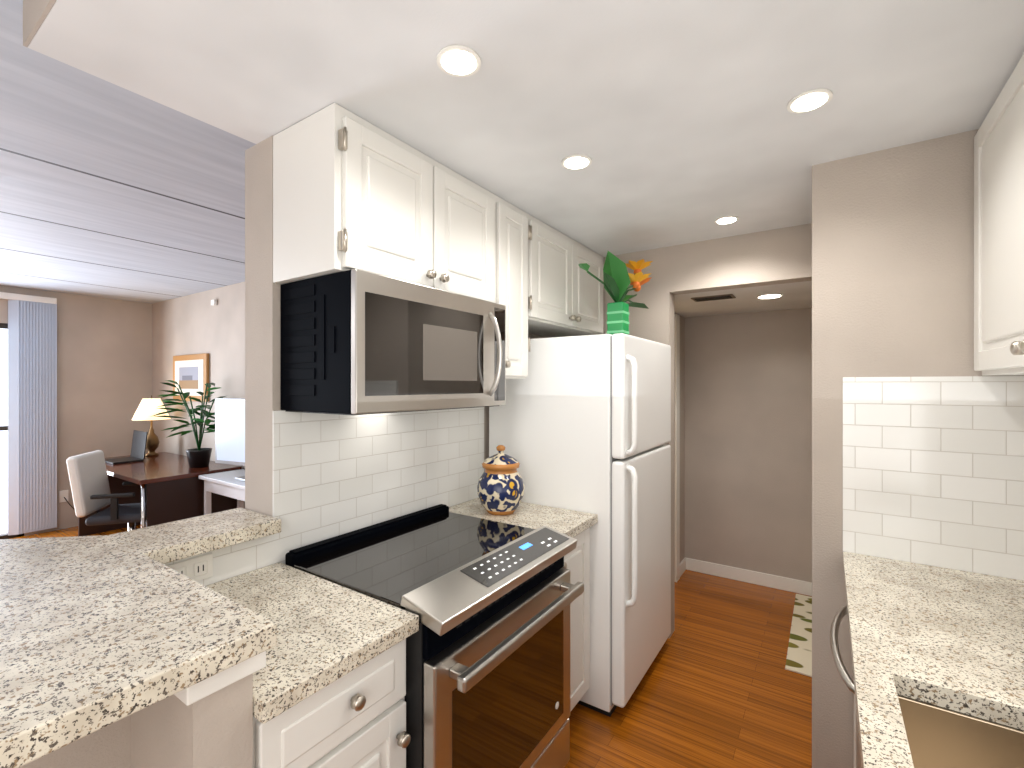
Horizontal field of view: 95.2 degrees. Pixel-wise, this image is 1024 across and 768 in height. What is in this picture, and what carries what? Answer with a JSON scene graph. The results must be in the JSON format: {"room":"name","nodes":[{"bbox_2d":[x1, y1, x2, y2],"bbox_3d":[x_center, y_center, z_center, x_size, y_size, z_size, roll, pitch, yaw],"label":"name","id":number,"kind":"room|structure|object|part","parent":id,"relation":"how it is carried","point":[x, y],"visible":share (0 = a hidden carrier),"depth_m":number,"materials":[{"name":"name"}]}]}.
{"room":"kitchen","nodes":[
{"label":"kitchen","id":0,"kind":"room"},
{"bbox_2d":[23,0,56,46],"bbox_3d":[-0.225,-0.890,0.491,2.300,0.140,0.008,0,0,34],"label":"wall","id":1,"kind":"structure","parent":0,"point":[35,13],"depth_m":1.08,"materials":[{"name":"beige paint"}]},
{"bbox_2d":[0,285,151,535],"bbox_3d":[-5.396,0.270,3.912,0.100,2.460,3.958,0,0,34],"label":"wall","id":2,"kind":"structure","parent":0,"point":[104,367],"depth_m":5.10,"materials":[{"name":"beige paint"}]},
{"bbox_2d":[0,323,24,538],"bbox_3d":[-5.538,0.450,3.701,0.060,2.100,2.350,0,0,34],"label":"sliding door","id":3,"kind":"structure","parent":2,"relation":"in","point":[4,326],"depth_m":4.56,"materials":[{"name":"grey metal"}]},
{"bbox_2d":[0,292,56,534],"bbox_3d":[-5.423,0.285,3.726,0.059,2.350,2.620,0,0,34],"label":"vertical blinds","id":4,"kind":"object","parent":2,"relation":"attached to","point":[32,413],"visible":1,"depth_m":4.65,"materials":[{"name":"white"}]},
{"bbox_2d":[59,490,74,509],"bbox_3d":[-4.551,1.292,4.967,0.121,0.384,0.352,0,0,34],"label":"outlet","id":5,"kind":"object","parent":2,"relation":"attached to","point":[63,495],"visible":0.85,"depth_m":4.88,"materials":[{"name":"white plastic"}]},
{"bbox_2d":[0,0,255,303],"bbox_3d":[-2.367,-1.010,1.876,7.400,0.100,4.160,0,0,34],"label":"ceiling","id":6,"kind":"structure","parent":0,"point":[108,190],"depth_m":2.28,"materials":[{"name":"grey wood"}]},
{"bbox_2d":[19,673,252,767],"bbox_3d":[-1.086,0.988,0.694,0.796,1.025,1.728,0,0,34],"label":"wall","id":7,"kind":"structure","parent":0,"point":[214,730],"depth_m":0.86,"materials":[{"name":"beige paint"}]},
{"bbox_2d":[0,508,280,767],"bbox_3d":[-1.177,0.452,0.755,1.145,0.043,1.727,0,0,34],"label":"countertop","id":8,"kind":"structure","parent":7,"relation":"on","point":[99,632],"depth_m":0.83,"materials":[{"name":"stone"}]},
{"bbox_2d":[174,651,265,705],"bbox_3d":[-0.621,0.503,0.907,0.296,0.054,0.132,0,0,34],"label":"trim","id":9,"kind":"structure","parent":7,"relation":"attached to","point":[192,694],"depth_m":0.81,"materials":[{"name":"white wood"}]},
{"bbox_2d":[152,282,244,508],"bbox_3d":[-2.221,0.270,4.224,5.022,2.460,0.100,0,0,34],"label":"wall","id":10,"kind":"structure","parent":0,"point":[197,323],"depth_m":4.85,"materials":[{"name":"beige paint"}]},
{"bbox_2d":[173,353,208,401],"bbox_3d":[-3.393,-0.075,4.929,0.790,0.490,0.034,0,0,34],"label":"picture frame","id":11,"kind":"object","parent":10,"relation":"attached to","point":[191,373],"visible":0.77,"depth_m":4.87,"materials":[{"name":"brown wood"}]},
{"bbox_2d":[211,299,216,305],"bbox_3d":[-2.953,-0.818,4.634,0.070,0.055,0.033,0,0,34],"label":"sensor","id":12,"kind":"object","parent":10,"relation":"attached to","point":[213,302],"visible":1,"depth_m":4.62,"materials":[{"name":"white plastic"}]},
{"bbox_2d":[245,136,551,516],"bbox_3d":[-0.308,0.340,2.408,0.176,2.320,1.980,0,0,34],"label":"wall","id":13,"kind":"structure","parent":0,"point":[262,346],"depth_m":1.58,"materials":[{"name":"beige paint"}]},
{"bbox_2d":[164,407,483,585],"bbox_3d":[-0.573,0.297,1.848,0.008,0.655,1.515,0,0,34],"label":"tile","id":14,"kind":"structure","parent":13,"relation":"attached to","point":[334,475],"depth_m":1.80,"materials":[{"name":"white tile"}]},
{"bbox_2d":[167,553,212,580],"bbox_3d":[-0.914,0.529,1.327,0.008,0.068,0.120,0,0,34],"label":"electrical outlet plate","id":15,"kind":"object","parent":14,"relation":"attached to","point":[198,568],"visible":0.65,"depth_m":1.34,"materials":[{"name":"white plastic"}]},
{"bbox_2d":[273,103,500,303],"bbox_3d":[-0.424,-0.577,1.762,0.348,0.482,0.779,0,0,34],"label":"upper cabinet","id":16,"kind":"object","parent":13,"relation":"attached to","point":[351,190],"depth_m":1.49,"materials":[{"name":"white wood"}]},
{"bbox_2d":[280,269,505,414],"bbox_3d":[-0.373,-0.123,1.739,0.454,0.422,0.756,0,0,34],"label":"over-the-range microwave","id":17,"kind":"object","parent":16,"relation":"attached to","point":[357,342],"visible":0.98,"depth_m":1.49,"materials":[{"name":"silver metal"}]},
{"bbox_2d":[501,198,540,378],"bbox_3d":[-0.135,-0.424,2.193,0.348,0.788,0.409,0,0,34],"label":"upper cabinet","id":18,"kind":"object","parent":13,"relation":"attached to","point":[520,231],"depth_m":2.15,"materials":[{"name":"white wood"}]},
{"bbox_2d":[541,221,602,336],"bbox_3d":[0.198,-0.567,2.687,0.348,0.503,0.928,0,0,34],"label":"upper cabinet","id":19,"kind":"object","parent":13,"relation":"attached to","point":[571,298],"depth_m":2.57,"materials":[{"name":"white wood"}]},
{"bbox_2d":[0,524,811,767],"bbox_3d":[-1.812,1.550,2.612,7.900,0.100,6.200,0,0,34],"label":"floor","id":20,"kind":"structure","parent":0,"point":[719,686],"depth_m":2.24,"materials":[{"name":"brown wood"}]},
{"bbox_2d":[66,450,145,530],"bbox_3d":[-3.226,1.026,3.885,0.676,0.944,0.701,0,0,34],"label":"office chair","id":21,"kind":"object","parent":20,"relation":"on","point":[92,495],"visible":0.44,"depth_m":3.71,"materials":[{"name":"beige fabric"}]},
{"bbox_2d":[78,452,241,535],"bbox_3d":[-3.410,1.125,4.464,1.700,0.750,0.770,0,0,34],"label":"desk","id":22,"kind":"object","parent":20,"relation":"on","point":[173,482],"visible":0.56,"depth_m":4.02,"materials":[{"name":"brown wood"}]},
{"bbox_2d":[105,430,147,464],"bbox_3d":[-3.819,0.606,4.609,0.340,0.286,0.274,0,0,34],"label":"laptop","id":23,"kind":"object","parent":22,"relation":"on","point":[139,442],"visible":0.94,"depth_m":4.66,"materials":[{"name":"black"}]},
{"bbox_2d":[132,395,170,455],"bbox_3d":[-3.830,0.429,4.969,0.330,0.640,0.330,0,0,34],"label":"table lamp","id":24,"kind":"object","parent":22,"relation":"on","point":[146,409],"visible":0.92,"depth_m":4.91,"materials":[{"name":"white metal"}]},
{"bbox_3d":[-3.830,0.237,4.969,0.330,0.255,0.330,0,0,34],"label":"lamp shade","id":25,"kind":"part","parent":24,"relation":"part of","materials":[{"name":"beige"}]},
{"bbox_2d":[150,380,225,467],"bbox_3d":[-2.929,0.352,4.249,0.717,0.794,0.590,0,0,34],"label":"potted plant","id":26,"kind":"object","parent":22,"relation":"on","point":[198,457],"visible":0.98,"depth_m":4.22,"materials":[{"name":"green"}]},
{"bbox_2d":[199,469,244,514],"bbox_3d":[-2.162,1.135,3.865,0.980,0.730,0.370,0,0,34],"label":"side table","id":27,"kind":"object","parent":20,"relation":"on","point":[226,483],"visible":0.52,"depth_m":3.89,"materials":[{"name":"white wood"}]},
{"bbox_2d":[215,398,244,481],"bbox_3d":[-2.079,0.440,3.791,0.887,0.659,0.224,0,0,34],"label":"tv monitor","id":28,"kind":"object","parent":27,"relation":"on","point":[229,431],"visible":0.42,"depth_m":3.87,"materials":[{"name":"silver metal"}]},
{"bbox_2d":[253,639,410,767],"bbox_3d":[-0.611,1.063,1.202,0.643,0.874,0.397,0,0,34],"label":"base cabinet","id":29,"kind":"object","parent":20,"relation":"on","point":[355,718],"visible":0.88,"depth_m":1.05,"materials":[{"name":"white wood"}]},
{"bbox_2d":[206,562,418,723],"bbox_3d":[-0.613,0.605,1.204,0.642,0.040,0.398,0,0,34],"label":"countertop","id":30,"kind":"structure","parent":29,"relation":"on","point":[328,632],"depth_m":1.13,"materials":[{"name":"stone"}]},
{"bbox_2d":[285,504,583,767],"bbox_3d":[-0.231,1.023,1.645,0.742,0.954,0.754,0,0,34],"label":"range","id":31,"kind":"object","parent":20,"relation":"on","point":[488,602],"visible":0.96,"depth_m":1.46,"materials":[{"name":"black"}]},
{"bbox_2d":[562,528,589,711],"bbox_3d":[0.025,1.063,2.147,0.643,0.874,0.356,0,0,34],"label":"base cabinet","id":32,"kind":"object","parent":20,"relation":"on","point":[577,561],"visible":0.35,"depth_m":2.05,"materials":[{"name":"white wood"}]},
{"bbox_2d":[449,498,597,537],"bbox_3d":[0.023,0.605,2.149,0.642,0.040,0.358,0,0,34],"label":"countertop","id":33,"kind":"structure","parent":32,"relation":"on","point":[571,523],"depth_m":2.08,"materials":[{"name":"stone"}]},
{"bbox_2d":[477,445,524,514],"bbox_3d":[-0.051,0.430,2.157,0.220,0.308,0.220,0,0,34],"label":"ceramic jar","id":34,"kind":"object","parent":33,"relation":"on","point":[500,488],"visible":1,"depth_m":2.08,"materials":[{"name":"ceramic"}]},
{"bbox_2d":[489,333,670,716],"bbox_3d":[0.416,0.635,2.566,0.788,1.730,0.760,0,0,34],"label":"fridge","id":35,"kind":"object","parent":20,"relation":"on","point":[580,423],"visible":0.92,"depth_m":2.20,"materials":[{"name":"white metal"}]},
{"bbox_2d":[578,251,652,334],"bbox_3d":[0.564,-0.461,2.412,0.228,0.460,0.840,0,0,34],"label":"potted plant","id":36,"kind":"object","parent":35,"relation":"on","point":[618,278],"visible":0.88,"depth_m":2.42,"materials":[{"name":"green plant"}]},
{"bbox_2d":[785,594,811,676],"bbox_3d":[1.991,1.494,2.729,0.620,0.010,1.060,0,0,34],"label":"rug","id":37,"kind":"object","parent":20,"relation":"on","point":[799,657],"visible":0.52,"depth_m":2.74,"materials":[{"name":"beige fabric"}]},
{"bbox_2d":[830,606,861,767],"bbox_3d":[1.151,1.073,1.115,0.652,0.855,0.600,0,0,34],"label":"dishwasher","id":38,"kind":"object","parent":20,"relation":"on","point":[841,613],"visible":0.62,"depth_m":1.28,"materials":[{"name":"silver metal"}]},
{"bbox_2d":[854,694,855,767],"bbox_3d":[1.417,1.071,1.420,0.607,0.860,0.194,0,0,34],"label":"base cabinet","id":39,"kind":"object","parent":20,"relation":"on","point":[854,732],"visible":0.04,"depth_m":1.50,"materials":[{"name":"white wood"}]},
{"bbox_2d":[843,551,1023,767],"bbox_3d":[0.479,0.620,0.053,0.638,0.040,3.511,0,0,34],"label":"countertop","id":40,"kind":"structure","parent":39,"relation":"on","point":[950,639],"depth_m":1.08,"materials":[{"name":"stone"}]},
{"bbox_2d":[897,694,1023,767],"bbox_3d":[0.762,0.743,0.539,0.455,0.204,0.772,0,0,34],"label":"undermount sink","id":41,"kind":"object","parent":40,"relation":"in","point":[939,737],"visible":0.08,"depth_m":0.91,"materials":[{"name":"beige metal"}]},
{"bbox_2d":[28,0,1023,256],"bbox_3d":[0.514,-0.900,1.590,2.300,0.160,2.640,0,0,34],"label":"ceiling","id":42,"kind":"structure","parent":0,"point":[676,122],"depth_m":1.26,"materials":[{"name":"paint"}]},
{"bbox_2d":[437,45,480,76],"bbox_3d":[-0.134,-0.816,1.182,0.112,0.006,0.112,0,0,34],"label":"recessed light","id":43,"kind":"object","parent":42,"relation":"in","point":[458,61],"visible":1,"depth_m":1.18,"materials":[{"name":"white glass"}]},
{"bbox_2d":[561,154,591,169],"bbox_3d":[0.237,-0.816,1.716,0.112,0.006,0.112,0,0,34],"label":"recessed light","id":44,"kind":"object","parent":42,"relation":"in","point":[576,162],"visible":1,"depth_m":1.71,"materials":[{"name":"white glass"}]},
{"bbox_2d":[714,216,738,224],"bbox_3d":[1.063,-0.816,2.317,0.112,0.006,0.112,0,0,34],"label":"recessed light","id":45,"kind":"object","parent":42,"relation":"in","point":[726,220],"visible":1,"depth_m":2.31,"materials":[{"name":"white glass"}]},
{"bbox_2d":[787,88,832,113],"bbox_3d":[0.857,-0.816,1.347,0.112,0.006,0.112,0,0,34],"label":"recessed light","id":46,"kind":"object","parent":42,"relation":"in","point":[810,100],"visible":1,"depth_m":1.34,"materials":[{"name":"white glass"}]},
{"bbox_2d":[674,313,684,562],"bbox_3d":[1.077,0.475,3.422,0.110,2.050,1.026,0,0,34],"label":"wall","id":47,"kind":"structure","parent":0,"point":[682,438],"depth_m":3.76,"materials":[{"name":"beige paint"}]},
{"bbox_2d":[674,314,679,581],"bbox_3d":[1.032,0.480,3.338,0.128,2.040,0.770,0,0,34],"label":"door frame","id":48,"kind":"structure","parent":47,"relation":"attached to","point":[677,448],"depth_m":3.56,"materials":[{"name":"white"}]},
{"bbox_2d":[603,223,811,637],"bbox_3d":[1.230,0.340,2.633,2.476,2.320,0.110,0,0,34],"label":"wall","id":49,"kind":"structure","parent":0,"point":[774,256],"depth_m":2.68,"materials":[{"name":"beige paint"}]},
{"bbox_2d":[674,281,811,317],"bbox_3d":[1.399,-0.675,3.266,2.700,0.250,1.130,0,0,34],"label":"ceiling","id":50,"kind":"structure","parent":0,"point":[797,295],"depth_m":3.08,"materials":[{"name":"paint"}]},
{"bbox_2d":[691,294,735,301],"bbox_3d":[1.265,-0.546,2.940,0.240,0.007,0.140,0,0,34],"label":"ceiling vent","id":51,"kind":"object","parent":50,"relation":"in","point":[715,297],"visible":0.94,"depth_m":2.93,"materials":[{"name":"brown"}]},
{"bbox_2d":[756,294,782,298],"bbox_3d":[1.587,-0.546,2.881,0.146,0.006,0.146,0,0,34],"label":"recessed light","id":52,"kind":"object","parent":50,"relation":"in","point":[766,296],"visible":0.96,"depth_m":2.87,"materials":[{"name":"white glass"}]},
{"bbox_2d":[685,308,811,581],"bbox_3d":[2.019,0.350,3.470,1.900,2.300,0.100,0,0,34],"label":"wall","id":53,"kind":"structure","parent":0,"point":[748,441],"depth_m":3.55,"materials":[{"name":"beige paint"}]},
{"bbox_2d":[680,557,811,595],"bbox_3d":[2.032,1.452,3.265,1.646,0.095,0.221,0,0,34],"label":"baseboard","id":54,"kind":"structure","parent":53,"relation":"attached to","point":[767,580],"depth_m":3.55,"materials":[{"name":"white wood"}]},
{"bbox_2d":[812,129,1023,767],"bbox_3d":[1.632,0.340,1.849,0.734,2.320,0.738,0,0,34],"label":"wall","id":55,"kind":"structure","parent":0,"point":[892,262],"depth_m":1.66,"materials":[{"name":"beige paint"}]},
{"bbox_2d":[843,376,1023,580],"bbox_3d":[1.462,0.306,1.514,0.638,0.668,0.008,0,0,34],"label":"tile","id":56,"kind":"structure","parent":55,"relation":"attached to","point":[933,471],"depth_m":1.55,"materials":[{"name":"white tile"}]},
{"bbox_2d":[974,54,1023,375],"bbox_3d":[1.265,-0.424,0.917,0.298,0.788,1.198,0,0,34],"label":"upper cabinet","id":57,"kind":"object","parent":55,"relation":"attached to","point":[999,243],"visible":1,"depth_m":1.20,"materials":[{"name":"white wood"}]},
{"label":"outside","id":58,"kind":"structure","parent":0,"visible":0},
{"bbox_2d":[0,329,7,533],"bbox_3d":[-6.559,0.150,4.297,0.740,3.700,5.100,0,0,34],"label":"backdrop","id":59,"kind":"structure","parent":58,"point":[3,430],"depth_m":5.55,"materials":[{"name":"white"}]}
]}

